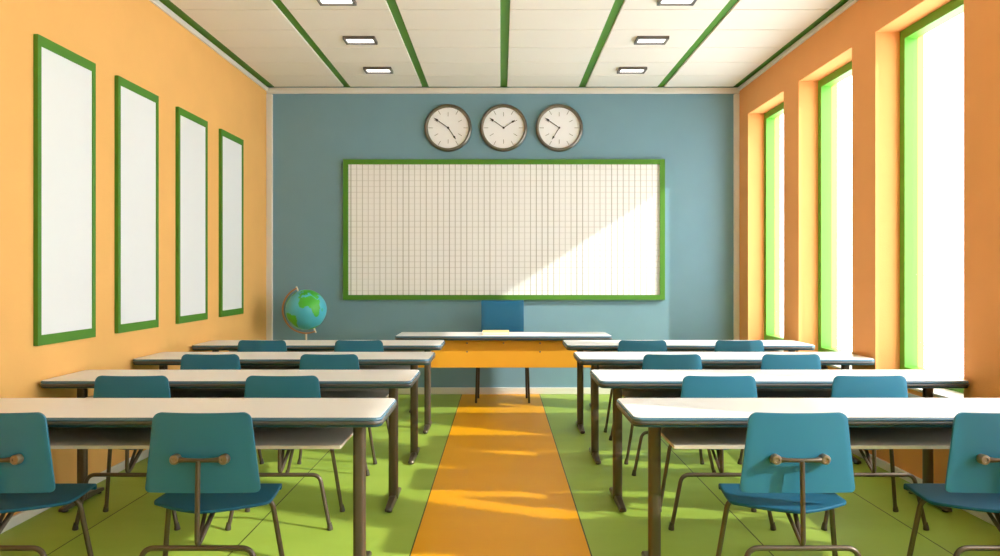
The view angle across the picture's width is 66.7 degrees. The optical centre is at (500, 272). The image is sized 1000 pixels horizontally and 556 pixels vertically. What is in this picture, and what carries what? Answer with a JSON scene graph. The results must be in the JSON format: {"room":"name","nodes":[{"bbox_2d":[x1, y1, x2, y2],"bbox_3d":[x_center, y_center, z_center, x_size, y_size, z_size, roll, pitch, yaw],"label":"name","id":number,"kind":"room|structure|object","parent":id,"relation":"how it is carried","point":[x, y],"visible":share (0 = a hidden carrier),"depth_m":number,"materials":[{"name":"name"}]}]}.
{"room":"classroom","nodes":[
{"label":"classroom","id":0,"kind":"room"},
{"bbox_2d":[0,0,266,519],"bbox_3d":[-2.895,-0.455,2.750,0.200,3.810,12.700,0,0,0],"label":"wall","id":1,"kind":"structure","parent":0,"point":[136,41],"depth_m":5.47,"materials":[{"name":"orange paint"}]},
{"bbox_2d":[33,34,95,345],"bbox_3d":[-2.780,-0.496,4.869,0.027,1.867,0.650,0,0,0],"label":"framed panel","id":2,"kind":"object","parent":1,"relation":"attached to","point":[64,81],"visible":1,"depth_m":4.82,"materials":[{"name":"white paper"}]},
{"bbox_2d":[1,449,148,532],"bbox_3d":[-2.785,1.420,2.740,0.020,0.060,12.680,0,0,0],"label":"baseboard","id":3,"kind":"structure","parent":1,"relation":"attached to","point":[17,519],"depth_m":4.58,"materials":[{"name":"beige paint"}]},
{"bbox_2d":[115,75,158,332],"bbox_3d":[-2.780,-0.496,5.825,0.027,1.867,0.650,0,0,0],"label":"framed panel","id":4,"kind":"object","parent":1,"relation":"attached to","point":[136,107],"visible":1,"depth_m":5.78,"materials":[{"name":"green plastic"}]},
{"bbox_2d":[176,107,207,323],"bbox_3d":[-2.780,-0.496,6.855,0.027,1.867,0.650,0,0,0],"label":"framed panel","id":5,"kind":"object","parent":1,"relation":"attached to","point":[191,130],"visible":1,"depth_m":6.80,"materials":[{"name":"green plastic"}]},
{"bbox_2d":[149,0,267,90],"bbox_3d":[-2.782,-2.187,2.725,0.026,0.046,12.650,0,0,0],"label":"trim","id":6,"kind":"structure","parent":1,"relation":"attached to","point":[157,3],"depth_m":7.13,"materials":[{"name":"beige paint"}]},
{"bbox_2d":[219,129,243,316],"bbox_3d":[-2.780,-0.496,7.855,0.027,1.867,0.650,0,0,0],"label":"framed panel","id":7,"kind":"object","parent":1,"relation":"attached to","point":[231,147],"visible":1,"depth_m":7.83,"materials":[{"name":"white paper"}]},
{"bbox_2d":[0,394,999,555],"bbox_3d":[0.110,1.500,2.850,6.210,0.100,12.900,0,0,0],"label":"floor","id":8,"kind":"structure","parent":0,"point":[497,474],"depth_m":4.66,"materials":[{"name":"green tile"}]},
{"bbox_2d":[0,412,96,555],"bbox_3d":[-2.126,1.018,3.347,0.609,0.863,0.447,0,0,0],"label":"chair","id":9,"kind":"object","parent":8,"relation":"on","point":[27,480],"visible":1,"depth_m":3.20,"materials":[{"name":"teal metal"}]},
{"bbox_2d":[72,375,179,530],"bbox_3d":[-2.112,1.018,4.494,0.609,0.863,0.447,0,0,0],"label":"chair","id":10,"kind":"object","parent":8,"relation":"on","point":[105,386],"visible":0.23,"depth_m":4.34,"materials":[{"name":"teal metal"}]},
{"bbox_2d":[0,398,396,555],"bbox_3d":[-1.660,1.049,3.683,2.250,0.802,0.545,0,0,0],"label":"table","id":11,"kind":"object","parent":8,"relation":"on","point":[72,423],"visible":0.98,"depth_m":3.63,"materials":[{"name":"white laminate"}]},
{"bbox_2d":[48,427,352,448],"bbox_3d":[-1.673,0.754,3.688,1.888,0.092,0.467,0,0,0],"label":"shelf","id":12,"kind":"object","parent":11,"relation":"attached to","point":[59,437],"depth_m":3.63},
{"bbox_2d":[139,412,284,555],"bbox_3d":[-1.258,1.018,3.347,0.609,0.863,0.447,0,0,0],"label":"chair","id":13,"kind":"object","parent":8,"relation":"on","point":[202,463],"visible":1,"depth_m":3.20,"materials":[{"name":"teal plastic"}]},
{"bbox_2d":[180,354,263,464],"bbox_3d":[-2.100,1.018,5.641,0.609,0.863,0.447,0,0,0],"label":"chair","id":14,"kind":"object","parent":8,"relation":"on","point":[188,361],"visible":0.2,"depth_m":5.49,"materials":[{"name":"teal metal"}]},
{"bbox_2d":[40,370,419,511],"bbox_3d":[-1.660,1.049,4.838,2.250,0.802,0.545,0,0,0],"label":"table","id":15,"kind":"object","parent":8,"relation":"on","point":[182,383],"visible":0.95,"depth_m":4.79,"materials":[{"name":"white laminate"}]},
{"bbox_2d":[86,388,388,397],"bbox_3d":[-1.673,0.754,4.843,1.888,0.092,0.467,0,0,0],"label":"shelf","id":16,"kind":"object","parent":15,"relation":"attached to","point":[174,392],"depth_m":4.96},
{"bbox_2d":[237,340,286,351],"bbox_3d":[-2.086,1.018,6.788,0.609,0.863,0.447,0,0,0],"label":"chair","id":17,"kind":"object","parent":8,"relation":"on","point":[243,345],"visible":0.14,"depth_m":6.63,"materials":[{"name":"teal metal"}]},
{"bbox_2d":[133,352,434,463],"bbox_3d":[-1.660,1.049,5.992,2.250,0.802,0.545,0,0,0],"label":"table","id":18,"kind":"object","parent":8,"relation":"on","point":[248,360],"visible":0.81,"depth_m":5.94,"materials":[{"name":"white laminate"}]},
{"bbox_2d":[179,365,409,369],"bbox_3d":[-1.673,0.754,5.998,1.888,0.092,0.467,0,0,0],"label":"shelf","id":19,"kind":"object","parent":18,"relation":"attached to","point":[243,367],"depth_m":6.22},
{"bbox_2d":[225,375,344,530],"bbox_3d":[-1.250,1.018,4.494,0.609,0.863,0.447,0,0,0],"label":"chair","id":20,"kind":"object","parent":8,"relation":"on","point":[255,386],"visible":0.22,"depth_m":4.34,"materials":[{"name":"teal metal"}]},
{"bbox_2d":[282,286,326,339],"bbox_3d":[-2.207,0.800,8.620,0.456,1.299,0.456,0,0,41],"label":"globe","id":21,"kind":"object","parent":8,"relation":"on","point":[305,309],"visible":0.98,"depth_m":8.47,"materials":[{"name":"blue plastic"}]},
{"bbox_2d":[192,340,444,433],"bbox_3d":[-1.660,1.049,7.088,2.250,0.802,0.545,0,0,0],"label":"table","id":22,"kind":"object","parent":8,"relation":"on","point":[214,345],"visible":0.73,"depth_m":6.99,"materials":[{"name":"white laminate"}]},
{"bbox_2d":[229,350,423,351],"bbox_3d":[-1.673,0.754,7.093,1.888,0.092,0.467,0,0,0],"label":"shelf","id":23,"kind":"object","parent":22,"relation":"attached to","point":[229,350],"depth_m":7.32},
{"bbox_2d":[285,354,376,475],"bbox_3d":[-1.240,1.018,5.641,0.609,0.863,0.447,0,0,0],"label":"chair","id":24,"kind":"object","parent":8,"relation":"on","point":[307,361],"visible":0.27,"depth_m":5.49,"materials":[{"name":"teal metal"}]},
{"bbox_2d":[334,340,388,434],"bbox_3d":[-1.239,1.018,6.788,0.609,0.863,0.447,0,0,0],"label":"chair","id":25,"kind":"object","parent":8,"relation":"on","point":[340,345],"visible":0.13,"depth_m":6.63,"materials":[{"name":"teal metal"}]},
{"bbox_2d":[475,300,529,402],"bbox_3d":[0.021,0.882,8.639,0.616,1.135,0.379,0,0,0],"label":"chair","id":26,"kind":"object","parent":8,"relation":"on","point":[495,315],"visible":0.47,"depth_m":8.79,"materials":[{"name":"blue plastic"}]},
{"bbox_2d":[395,332,611,411],"bbox_3d":[0.030,1.049,8.095,2.250,0.802,0.550,0,0,0],"label":"desk","id":27,"kind":"object","parent":8,"relation":"on","point":[460,349],"visible":0.67,"depth_m":7.91,"materials":[{"name":"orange wood"}]},
{"bbox_2d":[482,330,508,334],"bbox_3d":[-0.052,0.630,8.040,0.280,0.037,0.200,0,0,0],"label":"book","id":28,"kind":"object","parent":27,"relation":"on","point":[485,332],"visible":1,"depth_m":7.95,"materials":[{"name":"paper"}]},
{"bbox_2d":[603,340,666,440],"bbox_3d":[1.239,1.018,6.788,0.609,0.863,0.447,0,0,0],"label":"chair","id":29,"kind":"object","parent":8,"relation":"on","point":[624,345],"visible":0.2,"depth_m":6.63,"materials":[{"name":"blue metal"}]},
{"bbox_2d":[624,354,715,475],"bbox_3d":[1.240,1.018,5.641,0.609,0.863,0.447,0,0,0],"label":"chair","id":30,"kind":"object","parent":8,"relation":"on","point":[650,361],"visible":0.17,"depth_m":5.49,"materials":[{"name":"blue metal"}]},
{"bbox_2d":[562,340,814,433],"bbox_3d":[1.714,1.049,7.088,2.240,0.802,0.545,0,0,0],"label":"table","id":31,"kind":"object","parent":8,"relation":"on","point":[579,345],"visible":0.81,"depth_m":7.03,"materials":[{"name":"white laminate"}]},
{"bbox_2d":[584,350,778,351],"bbox_3d":[1.732,0.754,7.093,1.885,0.092,0.467,0,0,0],"label":"shelf","id":32,"kind":"object","parent":31,"relation":"attached to","point":[584,350],"depth_m":7.32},
{"bbox_2d":[661,375,775,530],"bbox_3d":[1.250,1.018,4.494,0.609,0.863,0.447,0,0,0],"label":"chair","id":33,"kind":"object","parent":8,"relation":"on","point":[692,386],"visible":0.25,"depth_m":4.34,"materials":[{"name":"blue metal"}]},
{"bbox_2d":[573,352,874,463],"bbox_3d":[1.714,1.049,5.992,2.240,0.802,0.545,0,0,0],"label":"table","id":34,"kind":"object","parent":8,"relation":"on","point":[597,360],"visible":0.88,"depth_m":5.94,"materials":[{"name":"white laminate"}]},
{"bbox_2d":[599,365,828,369],"bbox_3d":[1.732,0.754,5.998,1.885,0.092,0.467,0,0,0],"label":"shelf","id":35,"kind":"object","parent":34,"relation":"attached to","point":[601,367],"depth_m":6.22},
{"bbox_2d":[714,340,763,351],"bbox_3d":[2.086,1.018,6.788,0.609,0.863,0.447,0,0,0],"label":"chair","id":36,"kind":"object","parent":8,"relation":"on","point":[720,345],"visible":0.16,"depth_m":6.63,"materials":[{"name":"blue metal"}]},
{"bbox_2d":[737,354,820,464],"bbox_3d":[2.100,1.018,5.641,0.609,0.863,0.447,0,0,0],"label":"chair","id":37,"kind":"object","parent":8,"relation":"on","point":[769,361],"visible":0.25,"depth_m":5.49,"materials":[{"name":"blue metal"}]},
{"bbox_2d":[590,370,968,511],"bbox_3d":[1.714,1.049,4.838,2.240,0.802,0.545,0,0,0],"label":"table","id":38,"kind":"object","parent":8,"relation":"on","point":[625,383],"visible":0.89,"depth_m":4.79,"materials":[{"name":"white laminate"}]},
{"bbox_2d":[622,388,923,397],"bbox_3d":[1.732,0.754,4.843,1.885,0.092,0.467,0,0,0],"label":"shelf","id":39,"kind":"object","parent":38,"relation":"attached to","point":[626,392],"depth_m":4.96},
{"bbox_2d":[716,412,860,555],"bbox_3d":[1.253,1.018,3.347,0.609,0.863,0.447,0,0,0],"label":"chair","id":40,"kind":"object","parent":8,"relation":"on","point":[795,463],"visible":1,"depth_m":3.20,"materials":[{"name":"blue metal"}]},
{"bbox_2d":[616,398,999,555],"bbox_3d":[1.714,1.049,3.683,2.240,0.802,0.545,0,0,0],"label":"table","id":41,"kind":"object","parent":8,"relation":"on","point":[684,423],"visible":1,"depth_m":3.63,"materials":[{"name":"white laminate"}]},
{"bbox_2d":[661,427,951,448],"bbox_3d":[1.732,0.754,3.688,1.885,0.092,0.467,0,0,0],"label":"shelf","id":42,"kind":"object","parent":41,"relation":"attached to","point":[677,437],"depth_m":3.63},
{"bbox_2d":[821,375,928,530],"bbox_3d":[2.112,1.018,4.494,0.609,0.863,0.447,0,0,0],"label":"chair","id":43,"kind":"object","parent":8,"relation":"on","point":[842,386],"visible":0.25,"depth_m":4.34,"materials":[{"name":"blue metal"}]},
{"bbox_2d":[903,412,999,555],"bbox_3d":[2.121,1.018,3.347,0.609,0.863,0.447,0,0,0],"label":"chair","id":44,"kind":"object","parent":8,"relation":"on","point":[972,481],"visible":1,"depth_m":3.20,"materials":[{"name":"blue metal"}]},
{"bbox_2d":[268,86,737,386],"bbox_3d":[0.110,-0.455,9.200,6.210,3.810,0.200,0,0,0],"label":"wall","id":45,"kind":"structure","parent":0,"point":[313,134],"depth_m":9.10,"materials":[{"name":"blue paint"}]},
{"bbox_2d":[266,94,272,339],"bbox_3d":[-2.760,-0.383,9.075,0.070,3.505,0.050,0,0,0],"label":"trim","id":46,"kind":"structure","parent":45,"relation":"attached to","point":[269,97],"depth_m":9.05,"materials":[{"name":"beige paint"}]},
{"bbox_2d":[424,104,471,151],"bbox_3d":[-0.628,-1.733,9.073,0.568,0.568,0.052,0,0,0],"label":"wall clock","id":47,"kind":"object","parent":45,"relation":"attached to","point":[447,127],"visible":1,"depth_m":9.07,"materials":[{"name":"metal"}]},
{"bbox_2d":[266,88,738,93],"bbox_3d":[0.025,-2.176,9.075,5.640,0.068,0.050,0,0,0],"label":"trim","id":48,"kind":"structure","parent":45,"relation":"attached to","point":[270,90],"depth_m":9.05,"materials":[{"name":"beige paint"}]},
{"bbox_2d":[480,104,526,151],"bbox_3d":[0.034,-1.733,9.073,0.568,0.568,0.052,0,0,0],"label":"wall clock","id":49,"kind":"object","parent":45,"relation":"attached to","point":[503,127],"visible":1,"depth_m":9.07,"materials":[{"name":"metal"}]},
{"bbox_2d":[343,159,664,299],"bbox_3d":[0.040,-0.517,9.076,3.836,1.675,0.045,0,0,0],"label":"board","id":50,"kind":"object","parent":45,"relation":"attached to","point":[414,229],"visible":1,"depth_m":9.08,"materials":[{"name":"white"}]},
{"bbox_2d":[398,387,610,393],"bbox_3d":[0.025,1.410,9.090,5.640,0.080,0.020,0,0,0],"label":"baseboard","id":51,"kind":"structure","parent":45,"relation":"attached to","point":[434,390],"depth_m":9.08,"materials":[{"name":"beige paint"}]},
{"bbox_2d":[535,104,582,151],"bbox_3d":[0.698,-1.733,9.073,0.568,0.568,0.052,0,0,0],"label":"wall clock","id":52,"kind":"object","parent":45,"relation":"attached to","point":[559,127],"visible":1,"depth_m":9.07,"materials":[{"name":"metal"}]},
{"bbox_2d":[733,94,738,339],"bbox_3d":[2.815,-0.383,9.075,0.060,3.505,0.050,0,0,0],"label":"trim","id":53,"kind":"structure","parent":45,"relation":"attached to","point":[735,96],"depth_m":9.05,"materials":[{"name":"beige paint"}]},
{"bbox_2d":[170,0,840,86],"bbox_3d":[0.110,-2.285,2.279,6.210,0.150,14.042,0,0,0],"label":"ceiling","id":54,"kind":"structure","parent":0,"point":[456,43],"depth_m":7.10,"materials":[{"name":"white paint"}]},
{"bbox_2d":[159,0,273,86],"bbox_3d":[-2.740,-2.234,2.750,0.109,0.012,12.700,0,0,0],"label":"ceiling strip","id":55,"kind":"object","parent":54,"relation":"attached to","point":[167,3],"visible":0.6,"depth_m":7.25,"materials":[{"name":"green paint"}]},
{"bbox_2d":[272,0,349,86],"bbox_3d":[-1.827,-2.234,2.750,0.086,0.012,12.700,0,0,0],"label":"ceiling strip","id":56,"kind":"object","parent":54,"relation":"attached to","point":[279,4],"visible":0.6,"depth_m":7.25,"materials":[{"name":"green paint"}]},
{"bbox_2d":[317,0,356,5],"bbox_3d":[-1.325,-2.196,6.115,0.298,0.028,0.184,0,0,0],"label":"recessed light","id":57,"kind":"object","parent":54,"relation":"in","point":[321,2],"visible":1,"depth_m":6.17,"materials":[{"name":"white"}]},
{"bbox_2d":[321,0,351,2],"bbox_3d":[-1.325,-2.203,6.115,0.256,0.010,0.156,0,0,0],"label":"diffuser","id":58,"kind":"object","parent":57,"relation":"attached to","point":[322,1],"depth_m":6.15,"materials":[{"name":"white plastic"}]},
{"bbox_2d":[343,36,377,44],"bbox_3d":[-1.325,-2.196,7.175,0.298,0.028,0.184,0,0,0],"label":"recessed light","id":59,"kind":"object","parent":54,"relation":"in","point":[349,40],"visible":1,"depth_m":7.18,"materials":[{"name":"white"}]},
{"bbox_2d":[346,39,373,42],"bbox_3d":[-1.325,-2.203,7.175,0.256,0.010,0.156,0,0,0],"label":"diffuser","id":60,"kind":"object","parent":59,"relation":"attached to","point":[347,40],"depth_m":7.18,"materials":[{"name":"white plastic"}]},
{"bbox_2d":[363,67,392,73],"bbox_3d":[-1.325,-2.196,8.235,0.298,0.028,0.184,0,0,0],"label":"recessed light","id":61,"kind":"object","parent":54,"relation":"in","point":[368,70],"visible":1,"depth_m":8.25,"materials":[{"name":"white plastic"}]},
{"bbox_2d":[367,70,389,71],"bbox_3d":[-1.325,-2.203,8.235,0.256,0.010,0.156,0,0,0],"label":"diffuser","id":62,"kind":"object","parent":61,"relation":"attached to","point":[367,70],"depth_m":8.27,"materials":[{"name":"white plastic"}]},
{"bbox_2d":[386,0,428,86],"bbox_3d":[-0.895,-2.234,2.750,0.086,0.012,12.700,0,0,0],"label":"ceiling strip","id":63,"kind":"object","parent":54,"relation":"attached to","point":[392,4],"visible":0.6,"depth_m":7.25,"materials":[{"name":"green paint"}]},
{"bbox_2d":[500,0,509,86],"bbox_3d":[0.037,-2.234,2.750,0.086,0.012,12.700,0,0,0],"label":"ceiling strip","id":64,"kind":"object","parent":54,"relation":"attached to","point":[504,4],"visible":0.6,"depth_m":7.25,"materials":[{"name":"green paint"}]},
{"bbox_2d":[579,0,623,86],"bbox_3d":[0.969,-2.234,2.750,0.086,0.012,12.700,0,0,0],"label":"ceiling strip","id":65,"kind":"object","parent":54,"relation":"attached to","point":[617,5],"visible":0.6,"depth_m":7.25,"materials":[{"name":"green paint"}]},
{"bbox_2d":[617,67,646,73],"bbox_3d":[1.422,-2.196,8.235,0.298,0.028,0.184,0,0,0],"label":"recessed light","id":66,"kind":"object","parent":54,"relation":"in","point":[621,70],"visible":1,"depth_m":8.25,"materials":[{"name":"white plastic"}]},
{"bbox_2d":[620,70,643,71],"bbox_3d":[1.422,-2.203,8.235,0.256,0.010,0.156,0,0,0],"label":"diffuser","id":67,"kind":"object","parent":66,"relation":"attached to","point":[620,70],"depth_m":8.25,"materials":[{"name":"white plastic"}]},
{"bbox_2d":[634,36,668,44],"bbox_3d":[1.422,-2.196,7.175,0.298,0.028,0.184,0,0,0],"label":"recessed light","id":68,"kind":"object","parent":54,"relation":"in","point":[640,40],"visible":1,"depth_m":7.18,"materials":[{"name":"white"}]},
{"bbox_2d":[637,39,664,42],"bbox_3d":[1.422,-2.203,7.175,0.256,0.010,0.156,0,0,0],"label":"diffuser","id":69,"kind":"object","parent":68,"relation":"attached to","point":[638,40],"depth_m":7.18,"materials":[{"name":"white plastic"}]},
{"bbox_2d":[657,0,696,5],"bbox_3d":[1.422,-2.196,6.115,0.298,0.028,0.184,0,0,0],"label":"recessed light","id":70,"kind":"object","parent":54,"relation":"in","point":[659,2],"visible":1,"depth_m":6.17,"materials":[{"name":"white"}]},
{"bbox_2d":[661,0,692,2],"bbox_3d":[1.422,-2.203,6.115,0.256,0.010,0.156,0,0,0],"label":"diffuser","id":71,"kind":"object","parent":70,"relation":"attached to","point":[662,1],"depth_m":6.15,"materials":[{"name":"white plastic"}]},
{"bbox_2d":[657,0,737,86],"bbox_3d":[1.901,-2.234,2.750,0.086,0.012,12.700,0,0,0],"label":"ceiling strip","id":72,"kind":"object","parent":54,"relation":"attached to","point":[731,3],"visible":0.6,"depth_m":7.25,"materials":[{"name":"green paint"}]},
{"bbox_2d":[734,0,848,86],"bbox_3d":[2.803,-2.234,2.750,0.085,0.012,12.700,0,0,0],"label":"ceiling strip","id":73,"kind":"object","parent":54,"relation":"attached to","point":[829,12],"visible":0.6,"depth_m":7.25,"materials":[{"name":"green paint"}]},
{"bbox_2d":[739,0,999,513],"bbox_3d":[3.030,-0.455,2.750,0.370,3.810,12.700,0,0,0],"label":"wall","id":74,"kind":"structure","parent":0,"point":[866,34],"depth_m":5.83,"materials":[{"name":"orange paint"}]},
{"bbox_2d":[764,102,783,351],"bbox_3d":[2.982,-0.512,8.190,0.297,2.635,1.100,0,0,0],"label":"window","id":75,"kind":"structure","parent":74,"relation":"in","point":[769,117],"depth_m":8.67,"materials":[{"name":"green paint"}]},
{"bbox_2d":[738,0,857,90],"bbox_3d":[2.832,-2.187,2.725,0.026,0.046,12.650,0,0,0],"label":"trim","id":76,"kind":"structure","parent":74,"relation":"attached to","point":[849,3],"depth_m":7.12,"materials":[{"name":"beige paint"}]},
{"bbox_2d":[818,61,851,369],"bbox_3d":[2.982,-0.512,6.705,0.297,2.635,1.100,0,0,0],"label":"window","id":77,"kind":"structure","parent":74,"relation":"in","point":[825,85],"depth_m":7.18,"materials":[{"name":"green paint"}]},
{"bbox_2d":[851,449,995,526],"bbox_3d":[2.835,1.420,2.740,0.020,0.060,12.680,0,0,0],"label":"baseboard","id":78,"kind":"structure","parent":74,"relation":"attached to","point":[880,463],"depth_m":5.34,"materials":[{"name":"beige paint"}]},
{"bbox_2d":[900,0,963,397],"bbox_3d":[2.982,-0.512,5.220,0.297,2.635,1.100,0,0,0],"label":"window","id":79,"kind":"structure","parent":74,"relation":"in","point":[909,36],"depth_m":5.70,"materials":[{"name":"green paint"}]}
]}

